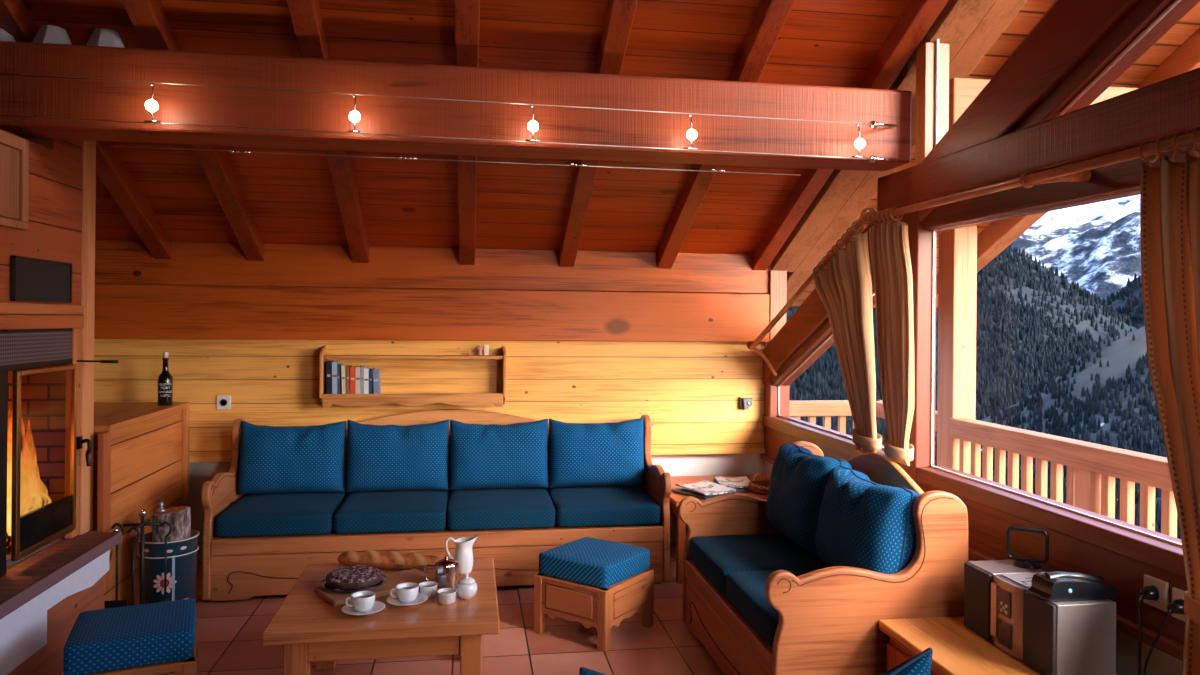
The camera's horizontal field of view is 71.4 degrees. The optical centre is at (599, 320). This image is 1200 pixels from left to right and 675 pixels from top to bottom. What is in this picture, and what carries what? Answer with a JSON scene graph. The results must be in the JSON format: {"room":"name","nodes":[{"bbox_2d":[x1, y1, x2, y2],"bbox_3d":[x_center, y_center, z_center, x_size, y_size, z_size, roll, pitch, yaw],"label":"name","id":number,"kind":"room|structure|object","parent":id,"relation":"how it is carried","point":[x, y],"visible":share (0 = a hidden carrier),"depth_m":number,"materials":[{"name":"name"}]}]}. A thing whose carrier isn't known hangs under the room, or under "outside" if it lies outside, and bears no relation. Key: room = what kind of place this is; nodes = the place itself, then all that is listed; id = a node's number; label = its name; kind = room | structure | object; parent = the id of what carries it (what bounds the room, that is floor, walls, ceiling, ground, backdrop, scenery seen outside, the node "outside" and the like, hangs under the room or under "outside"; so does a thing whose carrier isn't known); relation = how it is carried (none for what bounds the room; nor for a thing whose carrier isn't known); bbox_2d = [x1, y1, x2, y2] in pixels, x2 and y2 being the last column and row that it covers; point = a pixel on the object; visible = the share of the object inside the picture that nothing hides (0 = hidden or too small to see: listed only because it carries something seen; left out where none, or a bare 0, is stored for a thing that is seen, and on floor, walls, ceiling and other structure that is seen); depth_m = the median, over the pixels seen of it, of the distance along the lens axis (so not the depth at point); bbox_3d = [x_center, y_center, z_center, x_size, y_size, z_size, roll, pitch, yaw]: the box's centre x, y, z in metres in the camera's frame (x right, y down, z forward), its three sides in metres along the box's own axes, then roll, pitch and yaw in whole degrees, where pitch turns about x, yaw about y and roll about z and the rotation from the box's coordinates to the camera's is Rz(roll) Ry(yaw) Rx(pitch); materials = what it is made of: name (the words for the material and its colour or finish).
{"room":"chalet living room","nodes":[
{"label":"chalet living room","id":0,"kind":"room"},
{"bbox_2d":[137,545,723,674],"bbox_3d":[-0.663,1.554,0.334,5.220,0.120,10.060,1,0,-9],"label":"floor","id":1,"kind":"structure","parent":0,"point":[230,631],"depth_m":3.82,"materials":[{"name":"tile"}]},
{"bbox_2d":[0,129,121,674],"bbox_3d":[-2.817,0.197,2.869,1.520,2.555,1.935,1,0,-9],"label":"fireplace","id":2,"kind":"object","parent":1,"relation":"on","point":[52,571],"visible":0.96,"depth_m":3.54,"materials":[{"name":"brown wood"}]},
{"bbox_2d":[0,130,28,229],"bbox_3d":[-2.198,-0.530,2.878,0.028,0.350,0.825,1,0,-9],"label":"upper cabinet","id":3,"kind":"object","parent":2,"relation":"attached to","point":[14,151],"visible":1,"depth_m":3.20,"materials":[{"name":"brown wood"}]},
{"bbox_2d":[7,423,50,535],"bbox_3d":[-2.494,0.568,3.522,0.197,0.620,0.424,1,0,-11],"label":"fire","id":4,"kind":"object","parent":2,"relation":"in","point":[28,490],"visible":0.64,"depth_m":3.54,"materials":[{"name":"orange"}]},
{"bbox_2d":[0,331,71,364],"bbox_3d":[-2.282,0.108,3.212,0.021,0.122,1.010,1,0,-9],"label":"vent grille","id":5,"kind":"object","parent":2,"relation":"attached to","point":[16,347],"depth_m":3.40,"materials":[{"name":"metal"}]},
{"bbox_2d":[10,255,71,302],"bbox_3d":[-2.292,-0.163,3.438,0.019,0.175,0.464,1,0,-9],"label":"vent","id":6,"kind":"object","parent":2,"relation":"attached to","point":[31,279],"visible":1,"depth_m":3.40,"materials":[{"name":"black stone"}]},
{"bbox_2d":[62,599,198,674],"bbox_3d":[-1.715,1.290,3.075,0.420,0.389,0.420,1,0,-25],"label":"stool","id":7,"kind":"object","parent":1,"relation":"on","point":[159,638],"visible":1,"depth_m":2.95,"materials":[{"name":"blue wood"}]},
{"bbox_2d":[86,402,189,605],"bbox_3d":[-3.102,0.980,4.359,1.428,0.985,1.205,1,0,-9],"label":"base cabinet","id":8,"kind":"object","parent":1,"relation":"on","point":[141,450],"visible":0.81,"depth_m":4.33,"materials":[{"name":"brown wood"}]},
{"bbox_2d":[158,352,172,405],"bbox_3d":[-2.524,0.338,4.849,0.080,0.307,0.081,1,0,-9],"label":"bottle","id":9,"kind":"object","parent":8,"relation":"on","point":[165,379],"visible":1,"depth_m":4.82,"materials":[{"name":"black glass"}]},
{"bbox_2d":[123,509,161,603],"bbox_3d":[-2.199,1.192,4.011,0.132,0.576,0.132,1,0,36],"label":"stand","id":10,"kind":"object","parent":1,"relation":"on","point":[142,513],"visible":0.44,"depth_m":4.00,"materials":[{"name":"metal"}]},
{"bbox_2d":[137,529,198,603],"bbox_3d":[-2.167,1.280,4.193,0.280,0.402,0.280,1,0,-9],"label":"bucket","id":11,"kind":"object","parent":1,"relation":"on","point":[181,554],"visible":0.61,"depth_m":4.09,"materials":[{"name":"blue metal"}]},
{"bbox_2d":[152,506,190,541],"bbox_3d":[-2.150,1.112,4.181,0.177,0.347,0.172,1,0,-9],"label":"log","id":12,"kind":"object","parent":11,"relation":"in","point":[179,517],"visible":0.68,"depth_m":4.11,"materials":[{"name":"wood"}]},
{"bbox_2d":[262,558,499,674],"bbox_3d":[-0.823,1.283,3.325,0.810,0.420,0.820,1,0,-9],"label":"coffee table","id":13,"kind":"object","parent":1,"relation":"on","point":[309,629],"visible":0.79,"depth_m":3.00,"materials":[{"name":"brown wood"}]},
{"bbox_2d":[341,601,384,614],"bbox_3d":[-0.870,1.063,3.069,0.156,0.017,0.156,1,0,-9],"label":"saucer","id":14,"kind":"object","parent":13,"relation":"on","point":[378,606],"visible":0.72,"depth_m":3.06,"materials":[{"name":"white ceramic"}]},
{"bbox_2d":[345,591,374,611],"bbox_3d":[-0.873,1.035,3.071,0.093,0.056,0.086,1,0,23],"label":"coffee cup","id":15,"kind":"object","parent":14,"relation":"on","point":[362,601],"visible":1,"depth_m":3.04,"materials":[{"name":"white ceramic"}]},
{"bbox_2d":[315,568,434,606],"bbox_3d":[-0.887,1.060,3.330,0.430,0.022,0.200,1,0,-39],"label":"cutting board","id":16,"kind":"object","parent":13,"relation":"on","point":[335,599],"visible":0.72,"depth_m":3.28,"materials":[{"name":"brown wood"}]},
{"bbox_2d":[320,565,386,592],"bbox_3d":[-0.976,1.019,3.316,0.256,0.055,0.256,1,0,-9],"label":"round cake","id":17,"kind":"object","parent":16,"relation":"on","point":[356,578],"visible":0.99,"depth_m":3.25,"materials":[{"name":"brown food"}]},
{"bbox_2d":[338,550,440,569],"bbox_3d":[-0.910,1.034,3.604,0.470,0.072,0.097,1,0,8],"label":"baguette","id":18,"kind":"object","parent":13,"relation":"on","point":[389,559],"visible":0.89,"depth_m":3.57,"materials":[{"name":"brown food"}]},
{"bbox_2d":[424,555,458,588],"bbox_3d":[-0.631,1.009,3.365,0.122,0.128,0.102,1,0,27],"label":"coffee pot","id":19,"kind":"object","parent":13,"relation":"on","point":[445,570],"visible":0.85,"depth_m":3.33,"materials":[{"name":"silver metal"}]},
{"bbox_2d":[445,535,478,574],"bbox_3d":[-0.587,0.995,3.556,0.128,0.158,0.084,1,0,19],"label":"milk jug","id":20,"kind":"object","parent":13,"relation":"on","point":[463,555],"visible":0.94,"depth_m":3.53,"materials":[{"name":"white ceramic"}]},
{"bbox_2d":[201,409,671,600],"bbox_3d":[-0.890,1.018,4.892,2.510,0.923,0.752,1,0,-9],"label":"sofa","id":21,"kind":"object","parent":1,"relation":"on","point":[233,568],"visible":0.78,"depth_m":4.58,"materials":[{"name":"brown wood"}]},
{"bbox_2d":[215,490,347,536],"bbox_3d":[-1.785,1.083,4.752,0.605,0.130,0.675,1,0,-9],"label":"seat cushion","id":22,"kind":"object","parent":21,"relation":"on","point":[289,513],"visible":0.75,"depth_m":4.46,"materials":[{"name":"teal fabric"}]},
{"bbox_2d":[237,420,346,493],"bbox_3d":[-1.807,0.800,4.909,0.599,0.419,0.223,1,0,-7],"label":"cushion","id":23,"kind":"object","parent":22,"relation":"on","point":[273,459],"visible":1,"depth_m":4.83,"materials":[{"name":"blue fabric"}]},
{"bbox_2d":[333,490,448,533],"bbox_3d":[-1.188,1.088,4.844,0.605,0.130,0.675,1,0,-9],"label":"seat cushion","id":24,"kind":"object","parent":21,"relation":"on","point":[383,511],"visible":0.82,"depth_m":4.55,"materials":[{"name":"teal fabric"}]},
{"bbox_2d":[345,419,448,491],"bbox_3d":[-1.210,0.806,5.003,0.599,0.418,0.218,1,0,-10],"label":"cushion","id":25,"kind":"object","parent":24,"relation":"on","point":[379,457],"visible":1,"depth_m":4.93,"materials":[{"name":"blue fabric"}]},
{"bbox_2d":[447,487,554,530],"bbox_3d":[-0.592,1.092,4.937,0.605,0.133,0.675,1,0,-9],"label":"seat cushion","id":26,"kind":"object","parent":21,"relation":"on","point":[528,507],"visible":0.95,"depth_m":4.65,"materials":[{"name":"teal fabric"}]},
{"bbox_2d":[449,419,547,489],"bbox_3d":[-0.614,0.813,5.095,0.599,0.414,0.219,1,0,-8],"label":"cushion","id":27,"kind":"object","parent":26,"relation":"on","point":[515,455],"visible":1,"depth_m":5.02,"materials":[{"name":"blue fabric"}]},
{"bbox_2d":[547,485,659,526],"bbox_3d":[0.004,1.099,5.030,0.605,0.130,0.675,1,0,-9],"label":"seat cushion","id":28,"kind":"object","parent":21,"relation":"on","point":[613,505],"visible":0.84,"depth_m":4.74,"materials":[{"name":"teal fabric"}]},
{"bbox_2d":[549,418,644,486],"bbox_3d":[-0.018,0.818,5.188,0.599,0.417,0.216,1,0,-9],"label":"cushion","id":29,"kind":"object","parent":28,"relation":"on","point":[593,454],"visible":1,"depth_m":5.11,"materials":[{"name":"blue fabric"}]},
{"bbox_2d":[534,537,653,651],"bbox_3d":[-0.025,1.305,4.066,0.420,0.389,0.420,1,0,35],"label":"stool","id":30,"kind":"object","parent":1,"relation":"on","point":[599,584],"visible":1,"depth_m":3.93,"materials":[{"name":"brown wood"}]},
{"bbox_2d":[669,475,769,583],"bbox_3d":[0.761,1.269,5.181,0.790,0.475,0.760,1,0,-9],"label":"table","id":31,"kind":"object","parent":1,"relation":"on","point":[675,498],"visible":0.13,"depth_m":4.88,"materials":[{"name":"brown wood"}]},
{"bbox_2d":[671,488,734,499],"bbox_3d":[0.610,1.020,4.964,0.240,0.017,0.300,1,0,-37],"label":"magazine","id":32,"kind":"object","parent":31,"relation":"on","point":[684,491],"visible":0.42,"depth_m":4.89,"materials":[{"name":"grey paper"}]},
{"bbox_2d":[675,480,735,494],"bbox_3d":[0.628,0.997,4.977,0.230,0.023,0.290,1,0,-31],"label":"newspaper","id":33,"kind":"object","parent":32,"relation":"on","point":[705,487],"visible":1,"depth_m":4.96,"materials":[{"name":"white paper"}]},
{"bbox_2d":[678,441,967,674],"bbox_3d":[0.852,1.034,3.560,0.752,0.923,1.275,1,0,-9],"label":"sofa","id":34,"kind":"object","parent":1,"relation":"on","point":[829,617],"visible":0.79,"depth_m":2.97,"materials":[{"name":"brown wood"}]},
{"bbox_2d":[689,534,829,594],"bbox_3d":[0.805,1.105,3.851,0.675,0.132,0.592,1,0,-9],"label":"seat cushion","id":35,"kind":"object","parent":34,"relation":"on","point":[717,557],"visible":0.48,"depth_m":3.74,"materials":[{"name":"teal fabric"}]},
{"bbox_2d":[766,442,851,556],"bbox_3d":[0.959,0.815,3.875,0.262,0.434,0.586,1,0,-11],"label":"cushion","id":36,"kind":"object","parent":35,"relation":"on","point":[799,477],"visible":0.77,"depth_m":3.72,"materials":[{"name":"blue fabric"}]},
{"bbox_2d":[726,569,818,646],"bbox_3d":[0.896,1.106,3.268,0.675,0.132,0.592,1,0,-9],"label":"seat cushion","id":37,"kind":"object","parent":34,"relation":"on","point":[745,590],"visible":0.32,"depth_m":3.24,"materials":[{"name":"teal fabric"}]},
{"bbox_2d":[815,466,919,573],"bbox_3d":[1.051,0.824,3.292,0.264,0.418,0.586,1,0,-7],"label":"cushion","id":38,"kind":"object","parent":37,"relation":"on","point":[863,523],"visible":0.73,"depth_m":3.10,"materials":[{"name":"blue fabric"}]},
{"bbox_2d":[879,616,1117,674],"bbox_3d":[1.300,1.282,2.403,0.508,0.460,1.145,1,0,-9],"label":"side table","id":39,"kind":"object","parent":1,"relation":"on","point":[957,649],"visible":0.64,"depth_m":2.71,"materials":[{"name":"brown wood"}]},
{"bbox_2d":[964,560,1044,640],"bbox_3d":[1.362,0.940,2.817,0.205,0.222,0.145,1,0,-9],"label":"speaker","id":40,"kind":"object","parent":39,"relation":"on","point":[978,575],"visible":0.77,"depth_m":2.79},
{"bbox_2d":[964,563,991,639],"bbox_3d":[1.267,0.939,2.802,0.012,0.214,0.139,1,0,-9],"label":"grille","id":41,"kind":"object","parent":40,"relation":"attached to","point":[977,578],"depth_m":2.79,"materials":[{"name":"grey fabric"}]},
{"bbox_2d":[1006,526,1048,568],"bbox_3d":[1.444,0.764,2.822,0.084,0.127,0.104,1,0,-23],"label":"tv aerial","id":42,"kind":"object","parent":40,"relation":"on","point":[1028,563],"visible":1,"depth_m":2.81,"materials":[{"name":"black plastic"}]},
{"bbox_2d":[991,573,1035,660],"bbox_3d":[1.377,0.938,2.663,0.206,0.227,0.152,1,0,-9],"label":"stereo","id":43,"kind":"object","parent":39,"relation":"on","point":[1007,590],"visible":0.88,"depth_m":2.63,"materials":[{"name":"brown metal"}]},
{"bbox_2d":[1023,590,1115,674],"bbox_3d":[1.409,0.940,2.513,0.205,0.222,0.140,1,0,-9],"label":"speaker","id":44,"kind":"object","parent":39,"relation":"on","point":[1075,637],"visible":0.94,"depth_m":2.45},
{"bbox_2d":[1023,592,1055,674],"bbox_3d":[1.314,0.939,2.498,0.012,0.214,0.134,1,0,-9],"label":"grille","id":45,"kind":"object","parent":44,"relation":"attached to","point":[1039,614],"depth_m":2.49,"materials":[{"name":"grey fabric"}]},
{"bbox_2d":[1028,571,1119,601],"bbox_3d":[1.426,0.792,2.512,0.237,0.076,0.092,1,0,-9],"label":"telephone","id":46,"kind":"object","parent":44,"relation":"on","point":[1058,586],"visible":1,"depth_m":2.48,"materials":[{"name":"black plastic"}]},
{"bbox_3d":[0.254,1.132,1.716,0.720,0.740,0.660,1,0,-9],"label":"armchair","id":47,"kind":"object","parent":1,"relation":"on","visible":0},
{"bbox_3d":[0.249,1.116,1.751,0.650,0.122,0.590,1,0,-9],"label":"seat cushion","id":48,"kind":"object","parent":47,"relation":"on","visible":0},
{"bbox_2d":[579,648,932,674],"bbox_3d":[0.285,0.828,1.531,0.662,0.441,0.158,1,0,-9],"label":"cushion","id":49,"kind":"object","parent":48,"relation":"on","point":[920,664],"visible":1,"depth_m":1.54,"materials":[{"name":"blue fabric"}]},
{"bbox_2d":[110,284,766,560],"bbox_3d":[-1.444,0.507,5.342,5.200,1.960,0.120,1,0,-9],"label":"wall","id":50,"kind":"structure","parent":0,"point":[697,464],"depth_m":5.58,"materials":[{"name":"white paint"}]},
{"bbox_2d":[94,339,765,456],"bbox_3d":[-1.441,0.478,5.264,5.180,0.727,0.045,1,0,-9],"label":"cladding","id":51,"kind":"object","parent":50,"relation":"attached to","point":[690,392],"visible":0.44,"depth_m":5.39,"materials":[{"name":"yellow wood"}]},
{"bbox_2d":[319,345,505,407],"bbox_3d":[-1.153,0.348,5.205,1.120,0.376,0.160,1,0,-9],"label":"bookshelf","id":52,"kind":"object","parent":51,"relation":"attached to","point":[412,376],"visible":0.99,"depth_m":5.25,"materials":[{"name":"brown wood"}]},
{"bbox_2d":[94,284,769,341],"bbox_3d":[-1.430,-0.039,5.238,5.185,0.323,0.088,1,0,-9],"label":"wooden beam","id":53,"kind":"structure","parent":50,"relation":"attached to","point":[121,311],"depth_m":5.24,"materials":[{"name":"brown wood"}]},
{"bbox_2d":[95,240,768,293],"bbox_3d":[-1.429,-0.336,5.250,5.185,0.263,0.065,1,0,-9],"label":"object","id":54,"kind":"structure","parent":50,"relation":"attached to","point":[127,262],"depth_m":5.27,"materials":[{"name":"brown wood"}]},
{"bbox_2d":[189,448,764,462],"bbox_3d":[-1.440,0.855,5.253,5.185,0.035,0.058,1,0,-9],"label":"trim","id":55,"kind":"structure","parent":50,"relation":"attached to","point":[198,459],"depth_m":5.54,"materials":[{"name":"brown wood"}]},
{"bbox_2d":[22,0,909,269],"bbox_3d":[-0.637,-1.482,0.506,5.470,2.710,11.000,1,0,-9],"label":"ceiling","id":56,"kind":"structure","parent":0,"point":[290,198],"depth_m":4.32,"materials":[{"name":"brown wood"}]},
{"bbox_2d":[0,0,171,258],"bbox_3d":[-2.240,-1.577,2.579,0.100,2.431,4.990,1,0,-9],"label":"beam","id":57,"kind":"structure","parent":56,"relation":"attached to","point":[16,20],"depth_m":4.34,"materials":[{"name":"brown wood"}]},
{"bbox_2d":[121,0,263,260],"bbox_3d":[-1.716,-1.573,2.660,0.100,2.431,4.990,1,0,-9],"label":"beam","id":58,"kind":"structure","parent":56,"relation":"attached to","point":[149,19],"depth_m":4.26,"materials":[{"name":"brown wood"}]},
{"bbox_2d":[287,0,368,262],"bbox_3d":[-1.098,-1.567,2.757,0.100,2.431,4.990,1,0,-9],"label":"beam","id":59,"kind":"structure","parent":56,"relation":"attached to","point":[306,17],"depth_m":4.29,"materials":[{"name":"brown wood"}]},
{"bbox_2d":[455,0,479,264],"bbox_3d":[-0.453,-1.561,2.857,0.100,2.431,4.990,1,0,-9],"label":"beam","id":60,"kind":"structure","parent":56,"relation":"attached to","point":[467,12],"depth_m":4.34,"materials":[{"name":"brown wood"}]},
{"bbox_2d":[559,0,637,266],"bbox_3d":[0.174,-1.556,2.955,0.100,2.431,4.990,1,0,-9],"label":"beam","id":61,"kind":"structure","parent":56,"relation":"attached to","point":[619,17],"depth_m":4.37,"materials":[{"name":"brown wood"}]},
{"bbox_2d":[657,0,794,268],"bbox_3d":[0.816,-1.550,3.055,0.100,2.431,4.990,1,0,-9],"label":"beam","id":62,"kind":"structure","parent":56,"relation":"attached to","point":[769,19],"depth_m":3.87,"materials":[{"name":"brown wood"}]},
{"bbox_2d":[752,0,948,269],"bbox_3d":[1.461,-1.544,3.155,0.100,2.431,4.990,1,0,-9],"label":"beam","id":63,"kind":"structure","parent":56,"relation":"attached to","point":[918,16],"depth_m":3.94,"materials":[{"name":"brown wood"}]},
{"bbox_2d":[771,0,995,271],"bbox_3d":[1.623,-1.540,3.170,0.165,2.428,4.970,1,0,-9],"label":"beam","id":64,"kind":"structure","parent":56,"relation":"attached to","point":[958,19],"depth_m":4.62,"materials":[{"name":"brown wood"}]},
{"bbox_2d":[949,78,1137,128],"bbox_3d":[2.218,-0.940,4.008,1.280,0.320,0.240,1,0,-9],"label":"beam","id":65,"kind":"structure","parent":64,"relation":"attached to","point":[962,91],"depth_m":3.80,"materials":[{"name":"brown wood"}]},
{"bbox_2d":[936,28,1199,307],"bbox_3d":[2.860,-1.363,3.682,0.120,2.756,5.600,1,0,-9],"label":"beam","id":66,"kind":"structure","parent":65,"relation":"on","point":[998,235],"depth_m":5.14,"materials":[{"name":"brown wood"}]},
{"bbox_2d":[764,461,1182,674],"bbox_3d":[1.951,1.218,0.741,0.135,0.600,10.060,1,0,-9],"label":"wall","id":67,"kind":"structure","parent":0,"point":[1127,647],"depth_m":2.50,"materials":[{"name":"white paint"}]},
{"bbox_2d":[761,454,1183,660],"bbox_3d":[1.872,0.923,0.698,0.040,0.037,10.000,1,0,-9],"label":"trim","id":68,"kind":"structure","parent":67,"relation":"attached to","point":[1169,646],"depth_m":2.45,"materials":[{"name":"brown wood"}]},
{"bbox_2d":[762,426,1187,644],"bbox_3d":[1.947,0.815,0.740,0.150,0.195,10.060,1,0,-9],"label":"cladding","id":69,"kind":"object","parent":67,"relation":"attached to","point":[987,527],"visible":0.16,"depth_m":2.79,"materials":[{"name":"brown wood"}]},
{"bbox_2d":[762,274,899,465],"bbox_3d":[1.313,0.161,4.739,0.145,1.101,1.840,1,0,-9],"label":"window","id":70,"kind":"structure","parent":69,"relation":"attached to","point":[776,417],"depth_m":5.08,"materials":[{"name":"brown wood"}]},
{"bbox_2d":[1137,586,1158,674],"bbox_3d":[1.565,1.126,2.423,0.051,0.720,0.073,1,0,-9],"label":"power cable","id":71,"kind":"object","parent":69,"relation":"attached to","point":[1148,592],"visible":1,"depth_m":2.40,"materials":[{"name":"black plastic"}]},
{"bbox_2d":[1143,574,1168,611],"bbox_3d":[1.604,0.786,2.412,0.014,0.084,0.084,1,0,-9],"label":"wall socket","id":72,"kind":"object","parent":69,"relation":"attached to","point":[1162,587],"visible":0.8,"depth_m":2.39,"materials":[{"name":"beige plastic"}]},
{"bbox_2d":[768,0,1199,306],"bbox_3d":[2.703,-1.452,1.026,1.289,2.710,11.000,1,0,-9],"label":"ceiling","id":73,"kind":"structure","parent":0,"point":[1030,14],"depth_m":3.97,"materials":[{"name":"brown wood"}]},
{"bbox_2d":[787,0,1027,301],"bbox_3d":[1.754,-1.412,3.510,0.140,2.681,5.600,1,0,-9],"label":"beam","id":74,"kind":"structure","parent":73,"relation":"attached to","point":[1001,13],"depth_m":4.67,"materials":[{"name":"brown wood"}]},
{"bbox_3d":[-3.272,-0.665,-0.075,0.100,4.272,10.060,1,0,-9],"label":"wall","id":75,"kind":"structure","parent":0,"visible":0},
{"bbox_2d":[0,41,911,170],"bbox_3d":[-1.155,-0.910,3.538,5.190,0.330,0.250,1,0,-9],"label":"ceiling beam","id":76,"kind":"structure","parent":75,"relation":"attached to","point":[35,96],"depth_m":3.50,"materials":[{"name":"brown wood"}]},
{"bbox_2d":[32,25,71,44],"bbox_3d":[-2.224,-1.138,3.397,0.162,0.104,0.162,1,0,14],"label":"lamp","id":77,"kind":"object","parent":76,"relation":"on","point":[51,34],"visible":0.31,"depth_m":3.35,"materials":[{"name":"ceramic"}]},
{"bbox_2d":[86,28,124,47],"bbox_3d":[-2.026,-1.136,3.428,0.162,0.104,0.162,1,0,14],"label":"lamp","id":78,"kind":"object","parent":76,"relation":"on","point":[100,36],"visible":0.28,"depth_m":3.38,"materials":[{"name":"ceramic"}]},
{"bbox_2d":[0,73,896,162],"bbox_3d":[-1.119,-0.824,3.346,5.003,0.216,0.127,1,0,-9],"label":"lamp","id":79,"kind":"object","parent":76,"relation":"attached to","point":[151,105],"depth_m":3.41,"materials":[{"name":"silver metal"}]},
{"bbox_2d":[110,145,800,175],"bbox_3d":[-0.532,-0.691,3.620,2.950,0.021,0.018,1,0,-9],"label":"cable","id":80,"kind":"object","parent":76,"relation":"attached to","point":[232,151],"visible":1,"depth_m":3.60,"materials":[{"name":"metal"}]},
{"bbox_3d":[2.255,-1.016,-1.067,0.110,3.472,6.400,1,0,-9],"label":"boards","id":81,"kind":"object","parent":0,"visible":0},
{"bbox_2d":[763,0,1141,383],"bbox_3d":[1.524,-0.671,3.495,0.165,2.234,4.440,1,0,-9],"label":"beam","id":82,"kind":"structure","parent":81,"relation":"attached to","point":[1071,30],"depth_m":3.02,"materials":[{"name":"brown wood"}]},
{"bbox_2d":[746,208,875,375],"bbox_3d":[1.162,-0.077,4.575,0.215,0.868,1.643,1,0,-9],"label":"curtain rod","id":83,"kind":"object","parent":82,"relation":"attached to","point":[751,345],"visible":0.83,"depth_m":4.32,"materials":[{"name":"brown wood"}]},
{"bbox_2d":[814,231,881,452],"bbox_3d":[1.163,0.093,4.025,0.104,1.016,0.694,1,0,-11],"label":"curtain","id":84,"kind":"object","parent":83,"relation":"hanging from","point":[844,288],"visible":1,"depth_m":3.86,"materials":[{"name":"fabric"}]},
{"bbox_2d":[768,39,948,342],"bbox_3d":[1.532,-1.089,3.468,0.125,2.545,4.385,1,0,-9],"label":"post","id":85,"kind":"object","parent":82,"relation":"on","point":[932,59],"depth_m":3.70,"materials":[{"name":"brown wood"}]},
{"bbox_2d":[877,67,1199,210],"bbox_3d":[1.815,-0.606,1.603,0.170,0.165,5.010,1,0,-9],"label":"beam","id":86,"kind":"structure","parent":81,"relation":"attached to","point":[1170,106],"depth_m":2.79,"materials":[{"name":"brown wood"}]},
{"bbox_2d":[900,130,1199,578],"bbox_3d":[1.818,0.094,1.482,0.150,1.245,4.770,1,0,-9],"label":"window","id":87,"kind":"structure","parent":81,"relation":"attached to","point":[1163,552],"depth_m":3.12,"materials":[{"name":"brown wood"}]},
{"bbox_2d":[868,127,1199,225],"bbox_3d":[1.481,-0.456,2.612,0.224,0.075,2.308,1,0,-9],"label":"curtain rod","id":88,"kind":"object","parent":87,"relation":"attached to","point":[1079,171],"visible":0.98,"depth_m":2.61,"materials":[{"name":"brown wood"}]},
{"bbox_2d":[869,221,913,465],"bbox_3d":[1.260,0.088,3.602,0.104,1.028,0.341,1,0,-9],"label":"curtain","id":89,"kind":"object","parent":88,"relation":"hanging from","point":[889,242],"visible":1,"depth_m":3.54,"materials":[{"name":"fabric"}]},
{"bbox_2d":[1140,150,1199,674],"bbox_3d":[1.492,0.285,1.962,0.104,1.417,0.567,1,0,-10],"label":"curtain","id":90,"kind":"object","parent":88,"relation":"hanging from","point":[1170,191],"visible":1,"depth_m":2.11,"materials":[{"name":"fabric"}]},
{"bbox_2d":[1015,0,1199,130],"bbox_3d":[1.712,-1.008,2.340,0.115,0.994,2.100,1,0,-9],"label":"beam","id":91,"kind":"structure","parent":81,"relation":"attached to","point":[1150,20],"depth_m":2.66,"materials":[{"name":"brown wood"}]},
{"label":"outside","id":92,"kind":"structure","parent":0,"visible":0},
{"bbox_2d":[1106,275,1143,325],"bbox_3d":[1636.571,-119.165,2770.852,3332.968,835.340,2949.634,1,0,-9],"label":"hill","id":93,"kind":"structure","parent":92,"point":[1137,290],"depth_m":3218.34,"materials":[{"name":"white snow"}]},
{"bbox_2d":[1101,273,1144,327],"bbox_3d":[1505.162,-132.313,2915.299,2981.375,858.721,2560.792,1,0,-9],"label":"conifer forest","id":94,"kind":"object","parent":93,"relation":"on","point":[1121,294],"visible":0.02,"depth_m":3085.99,"materials":[{"name":"green plant"}]},
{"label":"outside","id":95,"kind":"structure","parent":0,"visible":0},
{"bbox_2d":[935,326,1166,532],"bbox_3d":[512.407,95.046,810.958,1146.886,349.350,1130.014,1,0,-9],"label":"hill","id":96,"kind":"structure","parent":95,"point":[1124,351],"depth_m":1033.17,"materials":[{"name":"white snow"}]},
{"bbox_2d":[883,331,1180,538],"bbox_3d":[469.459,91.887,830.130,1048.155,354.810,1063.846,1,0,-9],"label":"conifer forest","id":97,"kind":"object","parent":96,"relation":"on","point":[1088,406],"visible":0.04,"depth_m":959.15,"materials":[{"name":"green plant"}]},
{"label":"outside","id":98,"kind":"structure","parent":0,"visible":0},
{"bbox_2d":[786,251,1136,432],"bbox_3d":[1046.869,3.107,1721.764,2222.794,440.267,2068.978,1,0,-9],"label":"ridge","id":99,"kind":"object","parent":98,"point":[1082,325],"visible":0.04,"depth_m":2063.76,"materials":[{"name":"white snow"}]},
{"bbox_2d":[767,244,1142,444],"bbox_3d":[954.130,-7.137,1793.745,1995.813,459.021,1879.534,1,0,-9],"label":"conifer forest","id":100,"kind":"object","parent":99,"relation":"on","point":[991,390],"visible":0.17,"depth_m":1805.10,"materials":[{"name":"green plant"}]},
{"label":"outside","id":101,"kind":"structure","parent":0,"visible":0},
{"bbox_2d":[1011,194,1140,302],"bbox_3d":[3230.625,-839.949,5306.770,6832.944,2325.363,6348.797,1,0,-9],"label":"mountain","id":102,"kind":"structure","parent":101,"point":[1097,245],"depth_m":5249.44},
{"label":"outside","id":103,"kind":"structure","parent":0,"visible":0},
{"bbox_3d":[2.432,1.632,1.899,1.180,0.100,9.000,1,0,-9],"label":"balcony","id":104,"kind":"object","parent":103,"visible":0},
{"bbox_2d":[789,400,936,433],"bbox_3d":[1.771,1.061,5.854,0.920,0.910,0.980,1,0,-9],"label":"balcony railing","id":105,"kind":"object","parent":104,"relation":"on","point":[810,408],"visible":0.27,"depth_m":6.24,"materials":[{"name":"brown wood"}]},
{"bbox_2d":[937,225,976,473],"bbox_3d":[2.280,0.505,5.345,0.160,2.230,0.180,1,0,-9],"label":"post","id":106,"kind":"object","parent":104,"relation":"on","point":[957,281],"visible":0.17,"depth_m":5.26,"materials":[{"name":"brown wood"}]},
{"bbox_2d":[949,418,1176,537],"bbox_3d":[2.728,1.095,2.111,0.120,0.960,6.330,1,0,-9],"label":"balcony railing","id":107,"kind":"object","parent":104,"relation":"on","point":[1092,468],"visible":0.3,"depth_m":4.16,"materials":[{"name":"brown wood"}]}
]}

